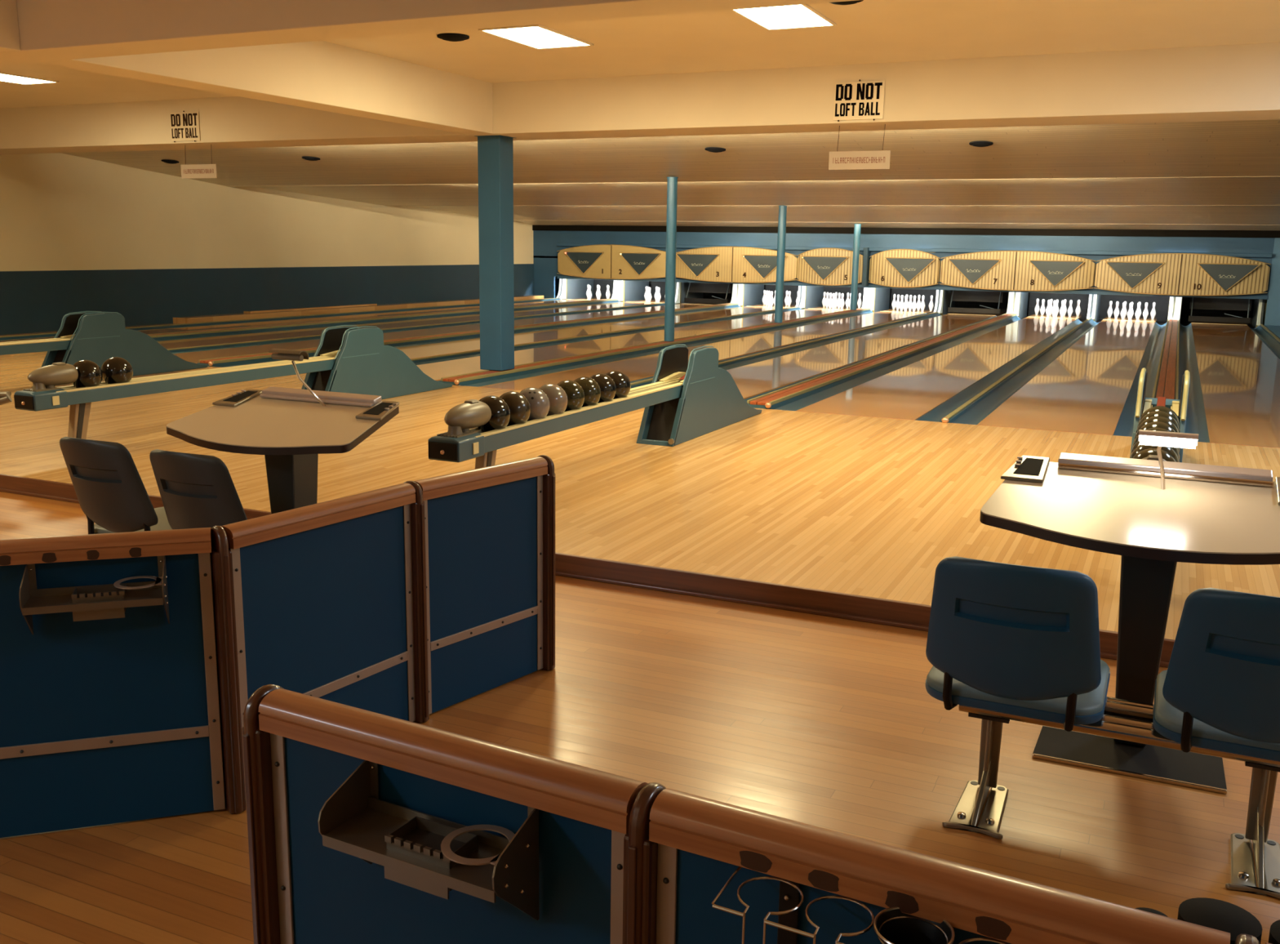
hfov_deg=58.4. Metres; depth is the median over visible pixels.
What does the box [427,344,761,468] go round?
ball return
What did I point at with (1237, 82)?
ceiling beam
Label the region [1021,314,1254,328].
floor
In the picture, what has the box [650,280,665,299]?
cushion
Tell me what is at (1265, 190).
ceiling
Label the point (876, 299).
wall
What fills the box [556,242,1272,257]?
trim
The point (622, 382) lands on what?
ball
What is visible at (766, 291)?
pin
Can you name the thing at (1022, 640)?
chair
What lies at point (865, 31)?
ceiling
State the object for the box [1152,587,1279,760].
chair
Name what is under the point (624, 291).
wall
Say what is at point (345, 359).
ball return
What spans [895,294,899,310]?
pin
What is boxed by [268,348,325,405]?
lamp
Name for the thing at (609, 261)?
unit
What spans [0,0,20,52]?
ceiling beam
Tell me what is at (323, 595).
partition panel
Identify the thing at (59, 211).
wall
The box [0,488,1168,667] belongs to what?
trim
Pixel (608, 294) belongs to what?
pin
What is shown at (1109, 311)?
pin
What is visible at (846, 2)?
ceiling speaker
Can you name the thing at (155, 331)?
lane
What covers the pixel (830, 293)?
pin
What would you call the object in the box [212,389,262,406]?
tray
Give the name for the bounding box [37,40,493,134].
ceiling beam
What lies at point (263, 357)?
divider
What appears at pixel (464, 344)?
lane
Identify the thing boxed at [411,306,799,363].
divider
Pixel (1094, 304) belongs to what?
wall
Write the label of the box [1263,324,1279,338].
trim
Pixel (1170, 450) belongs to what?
ball
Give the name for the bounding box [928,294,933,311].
pin
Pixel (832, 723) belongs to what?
floor
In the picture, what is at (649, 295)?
pin
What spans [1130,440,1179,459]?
ball
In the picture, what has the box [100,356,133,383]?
ball
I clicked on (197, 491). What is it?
chair
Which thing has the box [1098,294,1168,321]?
cushion
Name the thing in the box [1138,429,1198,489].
lamp
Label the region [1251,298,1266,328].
wall
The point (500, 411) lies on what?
ball
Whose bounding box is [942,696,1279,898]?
chair base
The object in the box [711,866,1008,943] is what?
cup holder
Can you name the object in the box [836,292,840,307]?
pin
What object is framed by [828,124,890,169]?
hanging sign
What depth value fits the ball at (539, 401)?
6.73 m
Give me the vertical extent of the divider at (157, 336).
0.174 m
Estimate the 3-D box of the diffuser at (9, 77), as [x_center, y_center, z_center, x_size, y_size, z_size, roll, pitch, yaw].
[-6.712,-4.152,12.065,0.500,0.026,0.880,6,12,24]
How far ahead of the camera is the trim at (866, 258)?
27.03 m
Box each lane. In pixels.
[0,297,610,342]
[34,299,665,353]
[172,302,730,363]
[218,303,795,373]
[414,306,861,381]
[464,308,933,390]
[720,311,1004,401]
[775,313,1083,422]
[951,315,1167,436]
[1178,320,1279,448]
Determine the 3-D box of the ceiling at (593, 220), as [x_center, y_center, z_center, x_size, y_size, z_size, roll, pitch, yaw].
[4.620,-5.724,25.765,17.950,0.205,0.030,6,12,24]
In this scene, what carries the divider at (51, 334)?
on the floor at (1083, 319)
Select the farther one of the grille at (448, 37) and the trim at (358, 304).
the trim at (358, 304)
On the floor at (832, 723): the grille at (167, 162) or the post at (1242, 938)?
the post at (1242, 938)
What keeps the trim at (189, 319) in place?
attached to the wall at (59, 211)
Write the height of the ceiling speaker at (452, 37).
0.038 m
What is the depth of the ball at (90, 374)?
7.87 m
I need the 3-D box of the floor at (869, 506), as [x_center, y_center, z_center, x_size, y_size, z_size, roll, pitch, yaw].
[-1.530,-0.238,8.879,22.100,0.120,5.300,6,12,24]
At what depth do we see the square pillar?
12.55 m
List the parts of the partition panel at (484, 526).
rail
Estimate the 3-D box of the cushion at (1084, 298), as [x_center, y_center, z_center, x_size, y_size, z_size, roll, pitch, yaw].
[10.226,-4.191,27.727,1.500,0.900,0.070,6,12,24]
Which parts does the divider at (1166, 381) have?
rail, rail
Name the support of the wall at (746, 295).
on the floor at (1083, 319)
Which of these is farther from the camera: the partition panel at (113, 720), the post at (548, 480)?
the post at (548, 480)
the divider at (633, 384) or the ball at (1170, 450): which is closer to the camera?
the ball at (1170, 450)
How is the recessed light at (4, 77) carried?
in the ceiling at (865, 31)
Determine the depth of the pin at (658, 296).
30.52 m
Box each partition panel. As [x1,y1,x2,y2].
[0,527,225,837]
[221,482,415,792]
[258,688,648,943]
[413,456,547,714]
[648,787,1230,943]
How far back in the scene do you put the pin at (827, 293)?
28.89 m
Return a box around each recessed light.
[0,71,59,84]
[478,24,593,48]
[730,4,836,30]
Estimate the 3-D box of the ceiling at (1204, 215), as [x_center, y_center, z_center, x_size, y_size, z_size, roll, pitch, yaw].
[3.583,-5.390,23.551,17.950,0.365,4.900,6,12,24]
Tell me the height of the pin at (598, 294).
0.381 m
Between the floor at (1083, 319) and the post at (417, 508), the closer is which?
the post at (417, 508)
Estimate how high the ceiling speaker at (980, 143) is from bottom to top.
0.052 m
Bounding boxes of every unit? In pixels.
[556,244,666,279]
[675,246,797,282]
[795,247,863,284]
[868,248,940,287]
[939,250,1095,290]
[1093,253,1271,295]
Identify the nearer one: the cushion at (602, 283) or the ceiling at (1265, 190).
the ceiling at (1265, 190)
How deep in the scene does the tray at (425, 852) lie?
1.71 m
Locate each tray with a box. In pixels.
[18,555,169,634]
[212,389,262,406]
[317,760,538,919]
[355,400,399,420]
[1000,455,1049,482]
[1275,476,1279,505]
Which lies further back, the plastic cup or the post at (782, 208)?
the post at (782, 208)
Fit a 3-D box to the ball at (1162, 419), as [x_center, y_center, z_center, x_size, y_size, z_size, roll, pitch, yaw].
[2.720,-0.188,6.013,0.211,0.212,0.211,-6,13,-33]
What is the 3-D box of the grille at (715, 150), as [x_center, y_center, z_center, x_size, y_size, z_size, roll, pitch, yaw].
[0.933,-3.982,14.184,0.234,0.032,0.234,6,7,24]
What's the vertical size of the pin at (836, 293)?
0.381 m
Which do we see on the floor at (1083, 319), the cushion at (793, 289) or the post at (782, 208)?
the cushion at (793, 289)
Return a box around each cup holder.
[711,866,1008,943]
[1134,897,1279,943]
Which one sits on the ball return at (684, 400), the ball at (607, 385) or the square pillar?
the ball at (607, 385)
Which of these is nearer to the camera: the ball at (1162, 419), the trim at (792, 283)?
the ball at (1162, 419)
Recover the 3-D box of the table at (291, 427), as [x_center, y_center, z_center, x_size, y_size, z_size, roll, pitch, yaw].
[-1.548,0.021,4.953,0.983,1.090,0.563,6,12,24]
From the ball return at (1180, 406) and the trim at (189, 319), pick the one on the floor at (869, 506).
the ball return at (1180, 406)
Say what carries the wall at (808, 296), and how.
on the floor at (1083, 319)
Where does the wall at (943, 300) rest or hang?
on the floor at (1083, 319)
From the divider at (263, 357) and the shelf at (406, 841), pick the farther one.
the divider at (263, 357)
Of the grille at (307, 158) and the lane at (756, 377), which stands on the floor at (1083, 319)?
the lane at (756, 377)
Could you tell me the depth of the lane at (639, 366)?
17.02 m
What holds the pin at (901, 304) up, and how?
on the lane at (639, 366)
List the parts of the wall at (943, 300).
plate, plate, plate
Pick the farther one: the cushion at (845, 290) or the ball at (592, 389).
the cushion at (845, 290)
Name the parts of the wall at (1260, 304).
plate, plate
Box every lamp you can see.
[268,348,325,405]
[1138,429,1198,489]
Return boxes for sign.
[169,111,199,142]
[180,144,217,178]
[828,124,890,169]
[833,79,884,121]
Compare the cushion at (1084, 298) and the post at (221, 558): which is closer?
the post at (221, 558)
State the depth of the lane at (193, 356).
18.66 m
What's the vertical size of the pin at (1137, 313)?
0.381 m
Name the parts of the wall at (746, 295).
plate, plate, plate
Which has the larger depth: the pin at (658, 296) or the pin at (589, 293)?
the pin at (589, 293)
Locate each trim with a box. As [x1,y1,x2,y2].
[0,323,180,336]
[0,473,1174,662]
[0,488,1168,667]
[173,294,543,323]
[243,303,377,313]
[532,224,1279,237]
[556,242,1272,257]
[557,275,1268,299]
[862,247,870,285]
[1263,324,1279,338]
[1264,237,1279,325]
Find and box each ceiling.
[0,0,1279,108]
[61,119,1279,186]
[253,176,1279,205]
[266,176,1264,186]
[408,205,1279,224]
[515,220,1279,230]
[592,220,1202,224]
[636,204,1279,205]
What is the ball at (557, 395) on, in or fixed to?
on the ball return at (684, 400)
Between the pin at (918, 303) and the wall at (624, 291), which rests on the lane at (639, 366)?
the pin at (918, 303)
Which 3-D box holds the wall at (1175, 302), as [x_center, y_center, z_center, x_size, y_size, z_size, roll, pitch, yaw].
[12.044,-3.694,25.768,0.248,0.740,1.960,6,12,24]
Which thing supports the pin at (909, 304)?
on the lane at (639, 366)
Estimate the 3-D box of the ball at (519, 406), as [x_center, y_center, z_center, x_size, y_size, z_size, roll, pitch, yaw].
[-0.736,-0.360,6.606,0.212,0.213,0.211,-9,15,-40]
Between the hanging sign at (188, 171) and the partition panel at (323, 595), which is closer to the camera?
the partition panel at (323, 595)
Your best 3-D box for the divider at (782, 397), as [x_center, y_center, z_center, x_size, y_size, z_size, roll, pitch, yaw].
[4.815,-2.061,18.432,0.252,0.174,17.754,6,12,24]
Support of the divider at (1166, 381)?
on the floor at (1083, 319)
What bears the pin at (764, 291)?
on the lane at (464, 344)
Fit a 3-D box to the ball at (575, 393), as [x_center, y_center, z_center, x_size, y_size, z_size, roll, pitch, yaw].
[-0.453,-0.473,7.206,0.211,0.213,0.211,-8,14,-38]
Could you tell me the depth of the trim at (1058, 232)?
26.36 m
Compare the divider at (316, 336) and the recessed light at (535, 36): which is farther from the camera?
the divider at (316, 336)
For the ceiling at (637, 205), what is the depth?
19.95 m
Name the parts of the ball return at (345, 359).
plate, dryer knob, leg, rack rail, rack rail, rail, frame, panel, panel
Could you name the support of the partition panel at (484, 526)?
on the floor at (832, 723)
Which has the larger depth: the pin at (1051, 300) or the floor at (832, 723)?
the pin at (1051, 300)
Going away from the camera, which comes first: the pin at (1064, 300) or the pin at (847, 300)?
the pin at (1064, 300)
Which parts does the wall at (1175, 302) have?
plate, plate, plate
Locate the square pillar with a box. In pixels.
[474,134,515,370]
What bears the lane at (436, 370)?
on the floor at (1083, 319)
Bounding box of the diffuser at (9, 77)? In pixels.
[0,73,49,83]
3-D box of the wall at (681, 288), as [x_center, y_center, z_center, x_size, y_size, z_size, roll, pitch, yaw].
[1.271,-4.825,30.643,0.158,0.740,1.960,6,12,24]
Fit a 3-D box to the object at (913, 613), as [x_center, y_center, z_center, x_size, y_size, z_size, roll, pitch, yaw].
[-2.651,0.202,6.504,22.100,0.102,0.025,6,12,24]
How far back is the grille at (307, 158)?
16.73 m
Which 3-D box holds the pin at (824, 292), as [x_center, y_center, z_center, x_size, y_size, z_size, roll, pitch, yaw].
[4.709,-4.411,29.223,0.120,0.381,0.120,6,12,24]
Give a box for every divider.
[0,297,559,339]
[146,298,618,340]
[166,302,664,352]
[197,302,738,366]
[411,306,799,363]
[440,307,871,385]
[630,311,937,388]
[746,312,1017,408]
[941,317,1091,422]
[1151,319,1179,399]
[1259,324,1279,344]
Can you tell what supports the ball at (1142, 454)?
on the ball return at (1180, 406)
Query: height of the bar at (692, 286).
0.586 m
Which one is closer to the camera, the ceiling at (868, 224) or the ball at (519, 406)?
the ball at (519, 406)
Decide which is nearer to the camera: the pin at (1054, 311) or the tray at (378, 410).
the tray at (378, 410)
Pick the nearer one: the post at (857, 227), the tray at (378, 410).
the tray at (378, 410)
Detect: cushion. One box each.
[594,279,613,297]
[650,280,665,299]
[703,283,733,302]
[765,284,798,304]
[823,286,863,306]
[890,288,936,309]
[955,291,1008,313]
[1027,292,1089,318]
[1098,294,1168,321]
[1180,297,1254,324]
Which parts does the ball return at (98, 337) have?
rack rail, rack rail, frame, panel, panel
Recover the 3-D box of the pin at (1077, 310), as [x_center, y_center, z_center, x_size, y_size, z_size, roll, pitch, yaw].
[10.237,-3.830,26.721,0.120,0.381,0.120,6,12,24]
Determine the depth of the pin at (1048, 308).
26.46 m
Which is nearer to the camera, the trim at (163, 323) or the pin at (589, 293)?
the trim at (163, 323)
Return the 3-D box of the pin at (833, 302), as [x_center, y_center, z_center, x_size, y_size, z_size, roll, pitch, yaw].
[4.790,-4.233,28.329,0.120,0.381,0.120,6,12,24]
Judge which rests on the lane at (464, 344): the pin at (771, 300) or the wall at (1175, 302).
the pin at (771, 300)
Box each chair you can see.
[59,436,172,533]
[149,448,247,528]
[924,555,1110,731]
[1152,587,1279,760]
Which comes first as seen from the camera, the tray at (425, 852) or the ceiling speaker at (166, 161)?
the tray at (425, 852)
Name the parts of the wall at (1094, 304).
plate, plate, plate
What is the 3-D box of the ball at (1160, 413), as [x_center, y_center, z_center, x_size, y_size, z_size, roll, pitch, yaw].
[2.814,-0.226,6.213,0.213,0.212,0.212,-9,15,-41]
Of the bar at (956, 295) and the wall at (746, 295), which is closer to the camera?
the bar at (956, 295)
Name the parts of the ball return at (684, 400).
plate, dryer knob, leg, rack rail, rail, rack rail, frame, panel, panel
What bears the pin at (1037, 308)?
on the lane at (929, 385)
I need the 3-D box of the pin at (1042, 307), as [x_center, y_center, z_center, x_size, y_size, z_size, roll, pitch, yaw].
[9.434,-3.858,26.799,0.120,0.381,0.120,6,12,24]
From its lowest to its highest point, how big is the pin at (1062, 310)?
0.381 m
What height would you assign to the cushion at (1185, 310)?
0.900 m
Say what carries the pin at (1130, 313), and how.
on the lane at (1087, 383)
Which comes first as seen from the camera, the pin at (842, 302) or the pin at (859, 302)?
the pin at (842, 302)
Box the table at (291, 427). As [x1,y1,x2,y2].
[166,348,399,514]
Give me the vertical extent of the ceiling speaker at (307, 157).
0.052 m
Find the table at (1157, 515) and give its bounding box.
[979,429,1279,794]
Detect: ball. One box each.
[71,360,102,387]
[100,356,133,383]
[477,395,510,431]
[498,391,530,426]
[519,386,550,421]
[538,383,568,416]
[556,379,585,411]
[573,376,600,407]
[590,373,616,403]
[605,369,631,399]
[1129,444,1179,462]
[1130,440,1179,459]
[1132,427,1179,451]
[1132,448,1177,462]
[1133,421,1176,440]
[1135,415,1179,434]
[1137,410,1179,431]
[1138,405,1179,425]
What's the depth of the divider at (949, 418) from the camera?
12.86 m
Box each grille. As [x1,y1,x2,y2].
[163,160,177,164]
[303,157,318,160]
[440,35,466,41]
[706,148,724,152]
[970,142,991,146]
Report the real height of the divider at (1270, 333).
0.156 m
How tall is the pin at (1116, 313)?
0.381 m
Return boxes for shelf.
[22,580,163,615]
[322,795,509,902]
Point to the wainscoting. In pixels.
(31, 301)
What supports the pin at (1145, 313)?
on the lane at (1087, 383)
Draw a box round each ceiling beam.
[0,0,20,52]
[0,0,855,64]
[0,42,1279,154]
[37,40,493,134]
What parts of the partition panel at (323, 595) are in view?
rail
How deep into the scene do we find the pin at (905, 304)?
27.56 m
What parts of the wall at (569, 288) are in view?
plate, plate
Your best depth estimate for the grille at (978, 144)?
12.82 m
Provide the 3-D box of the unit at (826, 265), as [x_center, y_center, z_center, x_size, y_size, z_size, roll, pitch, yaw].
[4.559,-4.928,27.460,1.669,0.884,0.269,6,12,24]
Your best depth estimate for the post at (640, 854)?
1.59 m
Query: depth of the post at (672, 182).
16.84 m
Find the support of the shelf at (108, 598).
attached to the tray at (108, 601)
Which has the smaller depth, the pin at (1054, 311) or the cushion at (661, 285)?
the pin at (1054, 311)
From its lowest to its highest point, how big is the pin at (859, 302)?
0.381 m
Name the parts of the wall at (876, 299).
plate, plate, plate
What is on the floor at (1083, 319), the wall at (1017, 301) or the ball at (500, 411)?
the wall at (1017, 301)
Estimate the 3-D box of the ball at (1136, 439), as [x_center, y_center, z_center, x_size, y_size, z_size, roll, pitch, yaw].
[2.531,-0.112,5.613,0.212,0.212,0.212,9,14,34]
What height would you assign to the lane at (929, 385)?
0.114 m
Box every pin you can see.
[587,284,591,299]
[596,284,601,299]
[606,284,610,298]
[647,287,651,302]
[656,287,661,301]
[762,289,765,304]
[764,289,768,305]
[766,290,770,306]
[768,291,773,306]
[784,290,788,305]
[786,290,791,306]
[822,291,826,306]
[824,292,828,307]
[827,292,831,307]
[831,293,835,308]
[835,292,837,306]
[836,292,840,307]
[840,293,844,308]
[845,292,849,307]
[857,293,862,307]
[891,293,896,309]
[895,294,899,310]
[899,294,903,311]
[902,295,907,311]
[907,294,912,310]
[911,295,916,311]
[916,294,920,310]
[920,295,924,311]
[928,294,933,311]
[1034,297,1039,314]
[1040,298,1044,315]
[1045,299,1050,315]
[1049,298,1053,315]
[1051,300,1057,316]
[1055,299,1058,315]
[1059,299,1065,316]
[1063,298,1066,315]
[1067,299,1072,316]
[1075,299,1080,315]
[1106,300,1112,317]
[1113,301,1119,318]
[1120,302,1125,319]
[1127,302,1133,319]
[1134,302,1140,319]
[1142,302,1148,319]
[1150,302,1155,319]
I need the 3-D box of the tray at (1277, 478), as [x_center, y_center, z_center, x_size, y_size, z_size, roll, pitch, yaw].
[2.012,0.064,3.481,0.132,0.054,0.190,6,12,24]
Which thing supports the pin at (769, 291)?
on the lane at (464, 344)
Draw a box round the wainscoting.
[0,263,559,334]
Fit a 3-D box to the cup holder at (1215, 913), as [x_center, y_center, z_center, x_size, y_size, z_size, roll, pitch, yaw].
[0.713,0.602,1.391,0.295,0.119,0.130,7,13,27]
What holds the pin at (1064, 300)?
on the lane at (929, 385)
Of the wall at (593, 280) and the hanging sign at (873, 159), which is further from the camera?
the wall at (593, 280)
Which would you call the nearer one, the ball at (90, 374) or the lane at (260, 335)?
the ball at (90, 374)
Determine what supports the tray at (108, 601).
attached to the partition panel at (113, 720)
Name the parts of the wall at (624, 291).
plate, plate, plate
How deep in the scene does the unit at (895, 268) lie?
26.64 m
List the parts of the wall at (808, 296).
plate, plate, plate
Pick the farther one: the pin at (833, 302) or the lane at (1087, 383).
the pin at (833, 302)
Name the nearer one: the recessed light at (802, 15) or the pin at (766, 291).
the recessed light at (802, 15)
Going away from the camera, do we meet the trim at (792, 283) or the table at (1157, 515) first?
the table at (1157, 515)
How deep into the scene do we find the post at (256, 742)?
1.95 m
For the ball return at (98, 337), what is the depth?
11.86 m
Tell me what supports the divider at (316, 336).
on the floor at (1083, 319)
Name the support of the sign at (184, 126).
hanging from the ceiling beam at (1237, 82)
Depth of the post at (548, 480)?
4.16 m
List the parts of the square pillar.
cap plate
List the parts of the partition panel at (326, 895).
rail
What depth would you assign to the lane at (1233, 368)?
13.31 m
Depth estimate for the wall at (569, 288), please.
31.80 m
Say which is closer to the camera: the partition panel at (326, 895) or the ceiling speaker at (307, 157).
the partition panel at (326, 895)
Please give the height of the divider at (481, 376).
0.174 m
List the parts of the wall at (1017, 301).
plate, plate, plate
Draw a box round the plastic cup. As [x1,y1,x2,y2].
[873,906,955,943]
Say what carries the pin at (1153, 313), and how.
on the lane at (1087, 383)
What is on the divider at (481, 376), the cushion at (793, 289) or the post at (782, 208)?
the post at (782, 208)
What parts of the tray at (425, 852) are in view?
plate, plate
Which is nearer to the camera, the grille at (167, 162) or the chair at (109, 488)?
the chair at (109, 488)
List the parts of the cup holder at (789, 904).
mounting plate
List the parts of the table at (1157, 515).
plate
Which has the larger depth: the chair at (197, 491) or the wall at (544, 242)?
the wall at (544, 242)
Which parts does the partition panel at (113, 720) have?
rail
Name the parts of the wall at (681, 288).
plate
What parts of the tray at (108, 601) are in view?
plate, plate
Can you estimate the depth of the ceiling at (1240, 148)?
14.60 m
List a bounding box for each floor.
[0,352,1279,639]
[0,491,1279,943]
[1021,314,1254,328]
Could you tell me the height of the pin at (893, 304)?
0.381 m
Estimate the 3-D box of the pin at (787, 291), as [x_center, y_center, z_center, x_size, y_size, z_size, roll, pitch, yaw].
[3.804,-4.506,29.632,0.120,0.381,0.120,6,12,24]
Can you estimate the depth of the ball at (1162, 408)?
6.36 m
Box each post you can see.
[210,525,246,813]
[242,684,284,943]
[403,480,429,723]
[537,454,555,670]
[622,782,666,943]
[664,176,678,341]
[774,204,786,322]
[849,223,861,310]
[1234,933,1259,943]
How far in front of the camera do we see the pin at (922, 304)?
27.91 m
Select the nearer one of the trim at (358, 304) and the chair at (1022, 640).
the chair at (1022, 640)
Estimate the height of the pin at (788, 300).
0.381 m
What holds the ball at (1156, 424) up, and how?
on the ball return at (1180, 406)
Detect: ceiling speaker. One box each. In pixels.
[160,159,178,164]
[302,155,319,160]
[436,32,469,41]
[704,146,725,152]
[830,0,863,4]
[968,140,993,146]
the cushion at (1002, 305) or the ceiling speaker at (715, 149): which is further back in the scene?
the cushion at (1002, 305)
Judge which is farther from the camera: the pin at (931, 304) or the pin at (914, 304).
the pin at (931, 304)
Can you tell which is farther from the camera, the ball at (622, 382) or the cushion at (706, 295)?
the cushion at (706, 295)
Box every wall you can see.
[0,152,533,271]
[533,230,1275,298]
[555,278,594,299]
[593,280,1182,319]
[610,280,648,302]
[675,281,703,304]
[730,283,764,306]
[795,285,823,309]
[861,287,889,312]
[933,289,955,315]
[1006,291,1028,319]
[1086,293,1101,321]
[1167,296,1182,320]
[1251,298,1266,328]
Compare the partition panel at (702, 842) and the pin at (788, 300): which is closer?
the partition panel at (702, 842)
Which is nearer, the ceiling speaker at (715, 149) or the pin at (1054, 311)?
the ceiling speaker at (715, 149)
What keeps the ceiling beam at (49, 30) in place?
attached to the ceiling at (865, 31)
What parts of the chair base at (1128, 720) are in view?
leg, rail, rail, rail, rail, leg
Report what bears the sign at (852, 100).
hanging from the ceiling beam at (1237, 82)
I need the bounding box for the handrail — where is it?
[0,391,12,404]
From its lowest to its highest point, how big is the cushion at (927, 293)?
0.900 m
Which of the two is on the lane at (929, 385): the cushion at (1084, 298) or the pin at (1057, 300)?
the pin at (1057, 300)
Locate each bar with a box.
[684,282,731,303]
[947,289,1003,314]
[1188,297,1252,323]

